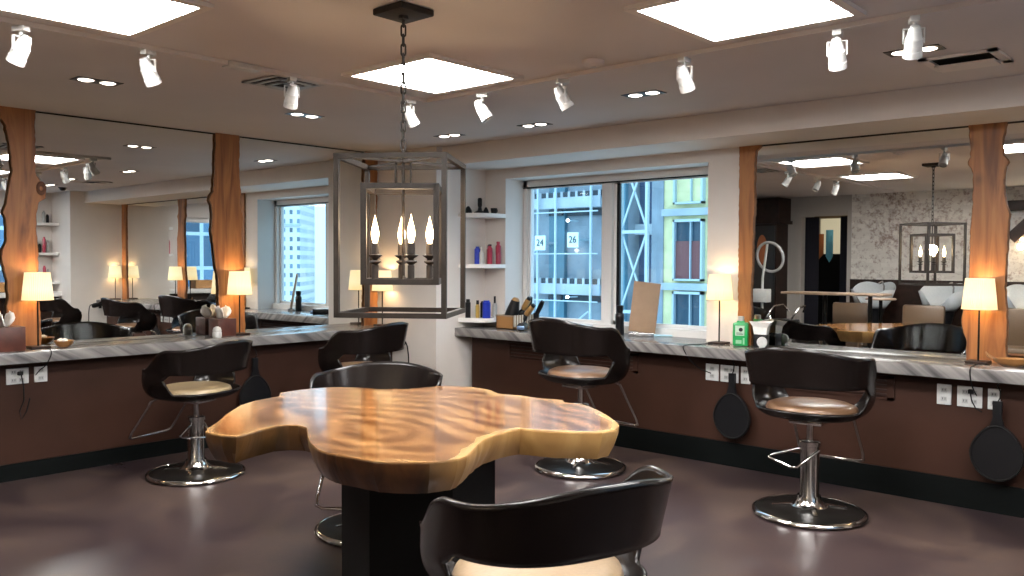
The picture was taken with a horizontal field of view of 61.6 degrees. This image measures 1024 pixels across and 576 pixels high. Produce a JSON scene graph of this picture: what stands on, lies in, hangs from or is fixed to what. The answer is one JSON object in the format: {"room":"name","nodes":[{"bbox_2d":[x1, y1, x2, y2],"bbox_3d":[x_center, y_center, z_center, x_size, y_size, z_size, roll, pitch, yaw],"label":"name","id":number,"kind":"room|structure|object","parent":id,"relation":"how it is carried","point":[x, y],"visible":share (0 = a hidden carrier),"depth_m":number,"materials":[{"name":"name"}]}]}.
{"room":"salon","nodes":[
{"label":"salon","id":0,"kind":"room"},
{"bbox_2d":[379,146,485,386],"bbox_3d":[-0.730,-0.031,7.826,0.765,2.383,0.604,2,2,42],"label":"wall","id":1,"kind":"structure","parent":0,"point":[432,343],"depth_m":7.55,"materials":[{"name":"paint"}]},
{"bbox_2d":[458,317,495,322],"bbox_3d":[-0.266,0.280,7.594,0.250,0.035,0.340,2,2,42],"label":"corner shelf","id":2,"kind":"object","parent":1,"relation":"attached to","point":[472,319],"visible":0.82,"depth_m":7.50,"materials":[{"name":"white paint"}]},
{"bbox_2d":[465,299,470,317],"bbox_3d":[-0.388,0.180,7.562,0.048,0.164,0.047,2,2,42],"label":"bottle","id":3,"kind":"object","parent":2,"relation":"on","point":[467,303],"visible":1,"depth_m":7.54,"materials":[{"name":"black plastic"}]},
{"bbox_2d":[482,300,490,317],"bbox_3d":[-0.223,0.186,7.535,0.072,0.154,0.071,2,2,42],"label":"bottle","id":4,"kind":"object","parent":2,"relation":"on","point":[486,304],"visible":1,"depth_m":7.51,"materials":[{"name":"blue plastic"}]},
{"bbox_2d":[458,264,505,267],"bbox_3d":[-0.264,-0.193,7.580,0.250,0.035,0.340,2,2,42],"label":"corner shelf","id":5,"kind":"object","parent":1,"relation":"attached to","point":[467,265],"visible":0.89,"depth_m":7.49,"materials":[{"name":"white paint"}]},
{"bbox_2d":[487,244,492,263],"bbox_3d":[-0.195,-0.297,7.564,0.048,0.174,0.047,2,2,42],"label":"bottle","id":6,"kind":"object","parent":5,"relation":"on","point":[489,249],"visible":0.96,"depth_m":7.55,"materials":[{"name":"red plastic"}]},
{"bbox_2d":[495,242,500,263],"bbox_3d":[-0.122,-0.310,7.586,0.048,0.199,0.047,2,2,42],"label":"bottle","id":7,"kind":"object","parent":5,"relation":"on","point":[498,247],"visible":1,"depth_m":7.57,"materials":[{"name":"red plastic"}]},
{"bbox_2d":[459,213,505,218],"bbox_3d":[-0.262,-0.637,7.566,0.250,0.035,0.340,2,2,42],"label":"corner shelf","id":8,"kind":"object","parent":1,"relation":"attached to","point":[468,215],"visible":0.88,"depth_m":7.50,"materials":[{"name":"white paint"}]},
{"bbox_2d":[0,0,1023,152],"bbox_3d":[-0.213,-1.147,3.390,7.900,0.120,7.400,2,2,42],"label":"ceiling","id":9,"kind":"structure","parent":0,"point":[324,39],"depth_m":4.31,"materials":[{"name":"paint"}]},
{"bbox_2d":[70,76,123,86],"bbox_3d":[-2.280,-1.131,4.721,0.117,0.009,0.242,2,2,42],"label":"recessed light","id":10,"kind":"object","parent":9,"relation":"in","point":[78,78],"visible":1,"depth_m":4.71,"materials":[{"name":"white metal"}]},
{"bbox_2d":[0,0,213,38],"bbox_3d":[-1.617,-1.080,3.264,0.676,0.017,0.676,2,2,42],"label":"ceiling light panel","id":11,"kind":"object","parent":9,"relation":"attached to","point":[134,19],"visible":1,"depth_m":3.38,"materials":[{"name":"paint"}]},
{"bbox_2d":[242,75,324,90],"bbox_3d":[-1.255,-1.121,4.730,0.320,0.021,0.320,2,2,38],"label":"ceiling vent","id":12,"kind":"object","parent":9,"relation":"in","point":[272,82],"visible":0.65,"depth_m":4.70,"materials":[{"name":"grey plastic"}]},
{"bbox_2d":[286,112,323,118],"bbox_3d":[-1.397,-1.159,5.787,0.117,0.009,0.242,2,2,42],"label":"recessed light","id":13,"kind":"object","parent":9,"relation":"in","point":[291,113],"visible":1,"depth_m":5.78,"materials":[{"name":"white metal"}]},
{"bbox_2d":[333,1,465,318],"bbox_3d":[-0.426,-0.490,3.364,0.425,1.192,0.425,0,2,6],"label":"lantern chandelier","id":14,"kind":"object","parent":9,"relation":"hanging from","point":[403,12],"visible":1,"depth_m":3.27,"materials":[{"name":"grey metal"}]},
{"bbox_2d":[368,217,381,278],"bbox_3d":[-0.534,-0.154,3.354,0.057,0.264,0.058,2,2,42],"label":"candle holder","id":15,"kind":"object","parent":14,"relation":"on","point":[374,255],"depth_m":3.34,"materials":[{"name":"brown"}]},
{"bbox_2d":[395,217,405,278],"bbox_3d":[-0.447,-0.157,3.481,0.057,0.264,0.058,2,2,42],"label":"candle holder","id":16,"kind":"object","parent":14,"relation":"on","point":[399,255],"depth_m":3.47,"materials":[{"name":"brown"}]},
{"bbox_2d":[404,215,417,278],"bbox_3d":[-0.384,-0.151,3.274,0.057,0.264,0.058,2,2,42],"label":"candle holder","id":17,"kind":"object","parent":14,"relation":"on","point":[410,255],"depth_m":3.26,"materials":[{"name":"brown"}]},
{"bbox_2d":[423,217,432,278],"bbox_3d":[-0.327,-0.155,3.417,0.057,0.264,0.058,2,2,42],"label":"candle holder","id":18,"kind":"object","parent":14,"relation":"on","point":[429,232],"depth_m":3.41,"materials":[{"name":"brown"}]},
{"bbox_2d":[341,52,523,94],"bbox_3d":[-0.415,-1.112,4.506,0.676,0.017,0.676,2,2,42],"label":"ceiling light panel","id":19,"kind":"object","parent":9,"relation":"attached to","point":[429,73],"visible":1,"depth_m":4.48,"materials":[{"name":"paint"}]},
{"bbox_2d":[358,59,507,90],"bbox_3d":[-0.415,-1.117,4.506,0.600,0.006,0.600,2,2,42],"label":"diffuser","id":20,"kind":"object","parent":19,"relation":"attached to","point":[421,74],"depth_m":4.53,"materials":[{"name":"white plastic"}]},
{"bbox_2d":[0,0,1017,103],"bbox_3d":[-0.238,-1.036,2.191,4.530,0.027,4.180,2,2,42],"label":"track","id":21,"kind":"object","parent":9,"relation":"attached to","point":[969,4],"visible":1,"depth_m":3.93,"materials":[{"name":"metal"}]},
{"bbox_2d":[6,25,31,66],"bbox_3d":[-2.031,-0.995,3.544,0.111,0.165,0.080,1,2,17],"label":"track spotlight","id":22,"kind":"object","parent":21,"relation":"attached to","point":[19,52],"visible":1,"depth_m":3.52,"materials":[{"name":"white plastic"}]},
{"bbox_2d":[139,49,161,86],"bbox_3d":[-1.664,-1.006,3.947,0.080,0.165,0.111,1,2,22],"label":"track spotlight","id":23,"kind":"object","parent":21,"relation":"attached to","point":[151,78],"visible":1,"depth_m":3.92,"materials":[{"name":"white plastic"}]},
{"bbox_2d":[283,76,299,109],"bbox_3d":[-1.159,-1.021,4.515,0.080,0.165,0.111,-1,2,-28],"label":"track spotlight","id":24,"kind":"object","parent":21,"relation":"attached to","point":[292,94],"visible":1,"depth_m":4.49,"materials":[{"name":"white plastic"}]},
{"bbox_2d":[403,99,419,127],"bbox_3d":[-0.601,-1.036,5.123,0.111,0.165,0.080,-1,2,-38],"label":"track spotlight","id":25,"kind":"object","parent":21,"relation":"attached to","point":[411,118],"visible":0.88,"depth_m":5.10,"materials":[{"name":"white plastic"}]},
{"bbox_2d":[474,93,492,122],"bbox_3d":[-0.162,-1.028,4.908,0.111,0.165,0.080,1,2,12],"label":"track spotlight","id":26,"kind":"object","parent":21,"relation":"attached to","point":[482,110],"visible":1,"depth_m":4.89,"materials":[{"name":"white plastic"}]},
{"bbox_2d":[554,78,573,110],"bbox_3d":[0.273,-1.014,4.521,0.111,0.165,0.080,0,2,-18],"label":"track spotlight","id":27,"kind":"object","parent":21,"relation":"attached to","point":[563,99],"visible":1,"depth_m":4.50,"materials":[{"name":"white plastic"}]},
{"bbox_2d":[676,56,694,93],"bbox_3d":[0.814,-0.997,4.037,0.080,0.165,0.111,2,2,42],"label":"track spotlight","id":28,"kind":"object","parent":21,"relation":"attached to","point":[683,76],"visible":1,"depth_m":4.01,"materials":[{"name":"white plastic"}]},
{"bbox_2d":[827,29,847,70],"bbox_3d":[1.347,-0.980,3.557,0.080,0.165,0.111,1,2,27],"label":"track spotlight","id":29,"kind":"object","parent":21,"relation":"attached to","point":[837,52],"visible":1,"depth_m":3.53,"materials":[{"name":"white plastic"}]},
{"bbox_2d":[902,15,925,59],"bbox_3d":[1.569,-0.973,3.357,0.080,0.165,0.111,1,2,17],"label":"track spotlight","id":30,"kind":"object","parent":21,"relation":"attached to","point":[913,44],"visible":1,"depth_m":3.33,"materials":[{"name":"white plastic"}]},
{"bbox_2d":[582,58,603,67],"bbox_3d":[0.395,-1.091,4.189,0.110,0.033,0.110,2,2,42],"label":"smoke detector","id":31,"kind":"object","parent":9,"relation":"attached to","point":[591,62],"visible":1,"depth_m":4.15,"materials":[{"name":"paint"}]},
{"bbox_2d":[621,90,665,97],"bbox_3d":[0.767,-1.125,5.002,0.242,0.009,0.117,2,2,42],"label":"recessed light","id":32,"kind":"object","parent":9,"relation":"in","point":[652,92],"visible":1,"depth_m":4.98,"materials":[{"name":"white metal"}]},
{"bbox_2d":[623,0,866,43],"bbox_3d":[0.905,-1.070,3.320,0.676,0.017,0.676,2,2,42],"label":"ceiling light panel","id":33,"kind":"object","parent":9,"relation":"attached to","point":[708,21],"visible":1,"depth_m":3.37,"materials":[{"name":"paint"}]},
{"bbox_2d":[883,44,945,56],"bbox_3d":[1.852,-1.089,3.954,0.242,0.009,0.117,2,2,42],"label":"recessed light","id":34,"kind":"object","parent":9,"relation":"in","point":[935,47],"visible":0.63,"depth_m":3.94,"materials":[{"name":"black metal"}]},
{"bbox_2d":[918,47,1013,72],"bbox_3d":[2.176,-1.082,4.121,0.340,0.029,0.320,2,2,42],"label":"ceiling vent","id":35,"kind":"object","parent":9,"relation":"in","point":[989,57],"visible":0.98,"depth_m":4.09,"materials":[{"name":"metal"}]},
{"bbox_2d":[0,446,1023,575],"bbox_3d":[-0.225,1.345,3.465,7.900,0.100,7.400,2,2,42],"label":"floor","id":36,"kind":"structure","parent":0,"point":[106,520],"depth_m":4.57,"materials":[{"name":"concrete"}]},
{"bbox_2d":[128,339,252,485],"bbox_3d":[-2.099,0.773,5.623,0.733,0.892,0.696,1,2,22],"label":"salon chair","id":37,"kind":"object","parent":36,"relation":"on","point":[212,367],"visible":0.98,"depth_m":5.45,"materials":[{"name":"black leather"}]},
{"bbox_2d":[166,381,231,394],"bbox_3d":[-2.078,0.664,5.611,0.456,0.067,0.496,1,2,22],"label":"seat cushion","id":38,"kind":"object","parent":37,"relation":"on","point":[191,387],"depth_m":5.52,"materials":[{"name":"beige leather"}]},
{"bbox_2d":[0,340,391,465],"bbox_3d":[-2.931,0.834,5.837,0.189,0.752,5.330,2,2,42],"label":"counter","id":39,"kind":"object","parent":36,"relation":"on","point":[92,404],"depth_m":5.85,"materials":[{"name":"brown laminate"}]},
{"bbox_2d":[6,367,28,384],"bbox_3d":[-3.136,0.559,5.450,0.010,0.100,0.130,2,2,42],"label":"wall outlet","id":40,"kind":"object","parent":39,"relation":"attached to","point":[12,377],"visible":1,"depth_m":5.44,"materials":[{"name":"white plastic"}]},
{"bbox_2d":[17,371,30,418],"bbox_3d":[-3.098,0.682,5.458,0.045,0.306,0.068,2,2,42],"label":"plug","id":41,"kind":"object","parent":40,"relation":"attached to","point":[20,373],"visible":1,"depth_m":5.44,"materials":[{"name":"black plastic"}]},
{"bbox_2d":[34,366,46,381],"bbox_3d":[-3.045,0.556,5.551,0.010,0.100,0.078,2,2,42],"label":"wall outlet","id":42,"kind":"object","parent":39,"relation":"attached to","point":[41,376],"visible":0.97,"depth_m":5.55,"materials":[{"name":"white plastic"}]},
{"bbox_2d":[0,434,208,482],"bbox_3d":[-2.859,1.159,5.780,0.010,0.108,5.330,2,2,42],"label":"baseboard","id":43,"kind":"structure","parent":39,"relation":"attached to","point":[54,465],"depth_m":5.79,"materials":[{"name":"black"}]},
{"bbox_2d":[0,325,375,364],"bbox_3d":[-2.879,0.425,5.780,0.324,0.071,5.330,2,2,42],"label":"countertop","id":44,"kind":"structure","parent":39,"relation":"on","point":[150,346],"depth_m":5.98,"materials":[{"name":"stone"}]},
{"bbox_2d":[0,311,25,351],"bbox_3d":[-3.194,0.271,5.413,0.150,0.254,0.190,2,2,42],"label":"tissue box","id":45,"kind":"object","parent":44,"relation":"on","point":[12,338],"visible":1,"depth_m":5.39,"materials":[{"name":"red wood"}]},
{"bbox_2d":[0,106,45,345],"bbox_3d":[-3.192,-0.388,5.616,0.027,1.560,0.283,2,2,42],"label":"live edge slab","id":46,"kind":"structure","parent":44,"relation":"on","point":[19,253],"depth_m":5.60,"materials":[{"name":"brown wood"}]},
{"bbox_2d":[21,272,53,374],"bbox_3d":[-3.069,0.230,5.554,0.190,0.661,0.294,-1,2,-24],"label":"table lamp","id":47,"kind":"object","parent":44,"relation":"on","point":[37,286],"visible":1,"depth_m":5.53,"materials":[{"name":"beige fabric"}]},
{"bbox_2d":[209,305,235,336],"bbox_3d":[-2.223,0.249,6.598,0.150,0.234,0.150,2,2,42],"label":"tissue box","id":48,"kind":"object","parent":44,"relation":"on","point":[227,325],"visible":0.95,"depth_m":6.57,"materials":[{"name":"red wood"}]},
{"bbox_2d":[209,133,245,331],"bbox_3d":[-2.221,-0.416,6.702,0.018,1.560,0.307,2,2,42],"label":"live edge slab","id":49,"kind":"structure","parent":44,"relation":"on","point":[227,217],"depth_m":6.69,"materials":[{"name":"brown wood"}]},
{"bbox_2d":[227,271,251,335],"bbox_3d":[-2.118,0.117,6.680,0.190,0.494,0.190,2,2,42],"label":"table lamp","id":50,"kind":"object","parent":44,"relation":"on","point":[239,282],"visible":0.95,"depth_m":6.61,"materials":[{"name":"beige fabric"}]},
{"bbox_2d":[238,346,271,405],"bbox_3d":[-1.998,0.715,6.656,0.062,0.547,0.276,2,2,42],"label":"mirror","id":51,"kind":"object","parent":44,"relation":"hanging from","point":[255,388],"visible":0.59,"depth_m":6.63,"materials":[{"name":"black plastic"}]},
{"bbox_2d":[363,151,377,325],"bbox_3d":[-1.276,-0.443,7.754,0.018,1.560,0.171,2,2,42],"label":"live edge slab","id":52,"kind":"structure","parent":44,"relation":"on","point":[373,173],"depth_m":7.76,"materials":[{"name":"brown wood"}]},
{"bbox_2d":[372,271,392,325],"bbox_3d":[-1.158,0.092,7.674,0.190,0.494,0.190,2,2,42],"label":"table lamp","id":53,"kind":"object","parent":44,"relation":"on","point":[382,274],"visible":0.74,"depth_m":7.60,"materials":[{"name":"beige fabric"}]},
{"bbox_2d":[318,322,408,371],"bbox_3d":[-1.167,0.721,6.460,0.733,0.954,0.696,1,2,26],"label":"salon chair","id":54,"kind":"object","parent":36,"relation":"on","point":[376,343],"visible":0.35,"depth_m":6.16,"materials":[{"name":"black leather"}]},
{"bbox_2d":[341,361,372,366],"bbox_3d":[-1.146,0.604,6.447,0.456,0.072,0.496,1,2,26],"label":"seat cushion","id":55,"kind":"object","parent":54,"relation":"on","point":[355,362],"depth_m":6.52,"materials":[{"name":"beige leather"}]},
{"bbox_2d":[309,361,442,546],"bbox_3d":[-0.720,0.839,4.434,0.696,0.845,0.733,0,2,6],"label":"salon chair","id":56,"kind":"object","parent":36,"relation":"on","point":[375,374],"visible":0.16,"depth_m":4.72,"materials":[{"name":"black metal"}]},
{"bbox_2d":[205,385,618,575],"bbox_3d":[-0.472,0.907,3.606,1.725,0.765,1.501,2,2,42],"label":"table","id":57,"kind":"object","parent":36,"relation":"on","point":[392,453],"visible":1,"depth_m":3.24,"materials":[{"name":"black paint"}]},
{"bbox_2d":[419,465,673,575],"bbox_3d":[0.061,0.900,2.444,0.696,0.849,0.733,-1,2,-31],"label":"salon chair","id":58,"kind":"object","parent":36,"relation":"on","point":[603,530],"visible":1,"depth_m":2.13,"materials":[{"name":"black leather"}]},
{"bbox_2d":[452,557,623,575],"bbox_3d":[0.073,0.797,2.422,0.496,0.064,0.456,-1,2,-31],"label":"seat cushion","id":59,"kind":"object","parent":58,"relation":"on","point":[612,566],"depth_m":2.35,"materials":[{"name":"beige leather"}]},
{"bbox_2d":[528,318,638,479],"bbox_3d":[0.493,0.707,5.832,0.733,1.035,0.696,-1,2,-42],"label":"salon chair","id":60,"kind":"object","parent":36,"relation":"on","point":[561,342],"visible":0.91,"depth_m":5.60,"materials":[{"name":"black leather"}]},
{"bbox_2d":[547,365,609,377],"bbox_3d":[0.477,0.580,5.813,0.456,0.078,0.496,-1,2,-42],"label":"seat cushion","id":61,"kind":"object","parent":60,"relation":"on","point":[569,371],"depth_m":5.69,"materials":[{"name":"beige leather"}]},
{"bbox_2d":[472,337,1023,487],"bbox_3d":[1.899,0.861,5.723,5.860,0.752,0.250,2,2,42],"label":"counter base","id":62,"kind":"object","parent":36,"relation":"on","point":[905,428],"depth_m":5.70,"materials":[{"name":"brown laminate"}]},
{"bbox_2d":[706,363,718,380],"bbox_3d":[1.400,0.589,6.007,0.100,0.115,0.010,2,2,42],"label":"wall outlet","id":63,"kind":"object","parent":62,"relation":"attached to","point":[713,369],"visible":1,"depth_m":6.00,"materials":[{"name":"white plastic"}]},
{"bbox_2d":[720,365,738,382],"bbox_3d":[1.498,0.592,5.919,0.135,0.115,0.010,2,2,42],"label":"wall outlet","id":64,"kind":"object","parent":62,"relation":"attached to","point":[724,369],"visible":0.75,"depth_m":5.93,"materials":[{"name":"white plastic"}]},
{"bbox_2d":[455,326,1023,384],"bbox_3d":[1.831,0.450,5.684,5.929,0.071,0.384,2,2,42],"label":"countertop","id":65,"kind":"structure","parent":62,"relation":"on","point":[890,364],"depth_m":5.46,"materials":[{"name":"stone"}]},
{"bbox_2d":[496,314,533,329],"bbox_3d":[0.050,0.290,7.494,0.215,0.121,0.336,2,2,42],"label":"box","id":66,"kind":"object","parent":65,"relation":"on","point":[510,322],"visible":0.6,"depth_m":7.37,"materials":[{"name":"wood"}]},
{"bbox_2d":[504,297,519,315],"bbox_3d":[-0.011,0.199,7.441,0.139,0.242,0.140,0,2,-20],"label":"brush","id":67,"kind":"object","parent":66,"relation":"in","point":[512,309],"visible":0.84,"depth_m":7.39,"materials":[{"name":"black plastic"}]},
{"bbox_2d":[519,296,530,314],"bbox_3d":[0.098,0.181,7.456,0.154,0.219,0.064,2,2,38],"label":"brush","id":68,"kind":"object","parent":66,"relation":"in","point":[527,301],"visible":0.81,"depth_m":7.43,"materials":[{"name":"black plastic"}]},
{"bbox_2d":[683,274,732,373],"bbox_3d":[1.396,0.252,6.052,0.406,0.691,0.190,-1,2,-41],"label":"table lamp","id":69,"kind":"object","parent":65,"relation":"on","point":[719,287],"visible":1,"depth_m":6.05,"materials":[{"name":"beige fabric"}]},
{"bbox_2d":[713,360,750,438],"bbox_3d":[1.505,0.753,5.849,0.276,0.547,0.062,2,2,42],"label":"mirror","id":70,"kind":"object","parent":65,"relation":"hanging from","point":[731,414],"visible":0.98,"depth_m":5.83,"materials":[{"name":"black plastic"}]},
{"bbox_2d":[733,316,748,345],"bbox_3d":[1.591,0.300,5.973,0.104,0.207,0.073,1,2,22],"label":"bottle","id":71,"kind":"object","parent":65,"relation":"on","point":[740,328],"visible":1,"depth_m":5.94,"materials":[{"name":"green plastic"}]},
{"bbox_2d":[738,145,761,344],"bbox_3d":[1.671,-0.297,6.047,0.177,1.399,0.018,2,2,42],"label":"live edge slab","id":72,"kind":"structure","parent":65,"relation":"on","point":[747,154],"depth_m":6.05,"materials":[{"name":"brown wood"}]},
{"bbox_2d":[749,321,773,347],"bbox_3d":[1.715,0.316,5.910,0.144,0.180,0.121,1,2,32],"label":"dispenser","id":73,"kind":"object","parent":65,"relation":"on","point":[760,328],"visible":0.94,"depth_m":5.88,"materials":[{"name":"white plastic"}]},
{"bbox_2d":[961,278,997,395],"bbox_3d":[2.650,0.279,4.924,0.190,0.666,0.380,2,2,42],"label":"table lamp","id":74,"kind":"object","parent":65,"relation":"on","point":[979,294],"visible":1,"depth_m":4.93,"materials":[{"name":"beige fabric"}]},
{"bbox_2d":[961,122,1010,362],"bbox_3d":[2.787,-0.262,5.045,0.256,1.399,0.018,2,2,42],"label":"live edge slab","id":75,"kind":"structure","parent":65,"relation":"on","point":[989,228],"depth_m":5.03,"materials":[{"name":"brown wood"}]},
{"bbox_2d":[969,383,1023,481],"bbox_3d":[2.700,0.801,4.776,0.276,0.547,0.062,2,2,42],"label":"mirror","id":76,"kind":"object","parent":65,"relation":"hanging from","point":[995,452],"visible":1,"depth_m":4.76,"materials":[{"name":"black plastic"}]},
{"bbox_2d":[985,352,1023,366],"bbox_3d":[2.818,0.404,4.868,0.243,0.076,0.116,1,2,27],"label":"wooden bowl","id":77,"kind":"object","parent":65,"relation":"on","point":[1005,361],"visible":1,"depth_m":4.85,"materials":[{"name":"brown wood"}]},
{"bbox_2d":[741,367,749,383],"bbox_3d":[1.588,0.594,5.838,0.068,0.115,0.010,2,2,42],"label":"wall outlet","id":78,"kind":"object","parent":62,"relation":"attached to","point":[744,372],"visible":0.86,"depth_m":5.84,"materials":[{"name":"white plastic"}]},
{"bbox_2d":[614,425,1023,517],"bbox_3d":[1.819,1.157,5.645,5.860,0.164,0.010,2,2,42],"label":"baseboard","id":79,"kind":"structure","parent":62,"relation":"attached to","point":[964,493],"depth_m":5.38,"materials":[{"name":"black"}]},
{"bbox_2d":[937,384,951,404],"bbox_3d":[2.517,0.619,5.004,0.078,0.118,0.010,2,2,42],"label":"wall outlet","id":80,"kind":"object","parent":62,"relation":"attached to","point":[944,391],"visible":1,"depth_m":5.00,"materials":[{"name":"white plastic"}]},
{"bbox_2d":[957,385,982,407],"bbox_3d":[2.617,0.622,4.914,0.130,0.118,0.010,2,2,42],"label":"wall outlet","id":81,"kind":"object","parent":62,"relation":"attached to","point":[963,398],"visible":0.97,"depth_m":4.92,"materials":[{"name":"white plastic"}]},
{"bbox_2d":[988,388,1000,408],"bbox_3d":[2.710,0.625,4.830,0.062,0.118,0.010,2,2,42],"label":"wall outlet","id":82,"kind":"object","parent":62,"relation":"attached to","point":[993,394],"visible":0.63,"depth_m":4.83,"materials":[{"name":"white plastic"}]},
{"bbox_2d":[744,347,876,530],"bbox_3d":[1.684,0.784,4.816,0.696,0.954,0.733,2,2,38],"label":"salon chair","id":83,"kind":"object","parent":36,"relation":"on","point":[771,370],"visible":1,"depth_m":4.63,"materials":[{"name":"black leather"}]},
{"bbox_2d":[766,397,858,414],"bbox_3d":[1.671,0.667,4.795,0.496,0.072,0.456,2,2,38],"label":"seat cushion","id":84,"kind":"object","parent":83,"relation":"on","point":[811,405],"depth_m":4.69,"materials":[{"name":"beige leather"}]},
{"bbox_2d":[485,147,738,343],"bbox_3d":[2.134,0.042,5.861,7.654,2.383,0.300,2,2,42],"label":"wall","id":85,"kind":"structure","parent":0,"point":[504,191],"depth_m":6.76,"materials":[{"name":"paint"}]},
{"bbox_2d":[523,166,707,338],"bbox_3d":[0.867,-0.291,7.155,2.000,1.312,0.140,2,2,42],"label":"window","id":86,"kind":"structure","parent":85,"relation":"in","point":[611,184],"depth_m":7.18,"materials":[{"name":"white paint"}]},
{"bbox_2d":[622,333,705,341],"bbox_3d":[0.779,0.402,7.083,1.998,0.070,0.291,2,2,42],"label":"trim","id":87,"kind":"structure","parent":85,"relation":"attached to","point":[625,334],"depth_m":6.56,"materials":[{"name":"stone"}]},
{"bbox_2d":[615,305,623,334],"bbox_3d":[0.861,0.254,6.858,0.072,0.239,0.071,2,2,42],"label":"bottle","id":88,"kind":"object","parent":87,"relation":"on","point":[619,316],"visible":0.87,"depth_m":6.83,"materials":[{"name":"black plastic"}]},
{"bbox_2d":[628,281,671,336],"bbox_3d":[1.087,0.161,6.765,0.340,0.432,0.114,0,2,4],"label":"board","id":89,"kind":"object","parent":87,"relation":"on","point":[645,298],"visible":1,"depth_m":6.77,"materials":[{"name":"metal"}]},
{"bbox_2d":[443,75,1023,170],"bbox_3d":[1.788,-1.063,5.583,5.929,0.161,0.534,2,2,42],"label":"soffit","id":90,"kind":"object","parent":85,"relation":"attached to","point":[994,100],"depth_m":5.45,"materials":[{"name":"paint"}]},
{"bbox_2d":[752,126,972,360],"bbox_3d":[2.227,-0.280,5.561,1.524,1.399,0.010,2,2,42],"label":"wall mirror","id":91,"kind":"object","parent":85,"relation":"attached to","point":[861,243],"visible":0.86,"depth_m":5.51,"materials":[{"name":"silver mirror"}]},
{"bbox_2d":[1003,121,1023,357],"bbox_3d":[3.480,-0.240,4.435,1.834,1.399,0.010,2,2,42],"label":"wall mirror","id":92,"kind":"object","parent":85,"relation":"attached to","point":[1013,143],"visible":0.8,"depth_m":4.95,"materials":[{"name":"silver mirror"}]},
{"bbox_3d":[-3.052,0.014,5.971,0.192,2.383,7.400,2,2,42],"label":"wall","id":93,"kind":"structure","parent":0,"visible":0},
{"bbox_2d":[0,119,11,318],"bbox_3d":[-3.729,-0.372,5.050,0.010,1.558,1.534,2,2,42],"label":"wall mirror","id":94,"kind":"object","parent":93,"relation":"attached to","point":[5,166],"visible":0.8,"depth_m":5.54,"materials":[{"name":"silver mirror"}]},
{"bbox_2d":[35,111,217,345],"bbox_3d":[-2.716,-0.401,6.176,0.010,1.558,1.484,2,2,42],"label":"wall mirror","id":95,"kind":"object","parent":93,"relation":"attached to","point":[123,228],"visible":0.86,"depth_m":6.12,"materials":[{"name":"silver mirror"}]},
{"bbox_2d":[239,136,378,332],"bbox_3d":[-1.717,-0.430,7.288,0.010,1.558,1.494,2,2,42],"label":"wall mirror","id":96,"kind":"object","parent":93,"relation":"attached to","point":[286,198],"visible":0.61,"depth_m":7.20,"materials":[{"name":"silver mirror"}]},
{"label":"outside","id":97,"kind":"structure","parent":0,"visible":0},
{"bbox_2d":[651,178,707,325],"bbox_3d":[3.220,0.015,13.258,2.320,10.000,0.480,2,2,42],"label":"building","id":98,"kind":"structure","parent":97,"point":[679,234],"depth_m":13.51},
{"bbox_2d":[675,241,699,278],"bbox_3d":[2.763,-0.438,13.421,0.460,0.590,0.030,2,2,42],"label":"blind","id":99,"kind":"object","parent":98,"relation":"hanging from","point":[687,253],"depth_m":13.42,"materials":[{"name":"fabric"}]},
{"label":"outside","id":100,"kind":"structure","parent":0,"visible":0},
{"bbox_2d":[621,182,649,320],"bbox_3d":[1.840,0.002,13.478,0.682,10.000,0.063,2,2,42],"label":"mast","id":101,"kind":"object","parent":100,"point":[647,184],"visible":0.08,"depth_m":13.36,"materials":[{"name":"blue metal"}]},
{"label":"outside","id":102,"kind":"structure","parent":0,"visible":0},
{"bbox_2d":[534,182,651,321],"bbox_3d":[0.738,-0.079,15.976,4.750,10.000,1.052,2,2,42],"label":"scaffolded building","id":103,"kind":"structure","parent":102,"point":[560,270],"depth_m":15.26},
{"bbox_2d":[535,236,553,249],"bbox_3d":[0.650,-0.812,15.560,0.240,0.260,0.460,2,2,42],"label":"number sign","id":104,"kind":"object","parent":103,"relation":"attached to","point":[540,241],"visible":1,"depth_m":15.39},
{"bbox_2d":[567,232,592,246],"bbox_3d":[1.200,-0.840,15.065,0.240,0.260,0.460,2,2,42],"label":"number sign","id":105,"kind":"object","parent":103,"relation":"attached to","point":[573,239],"visible":1,"depth_m":14.90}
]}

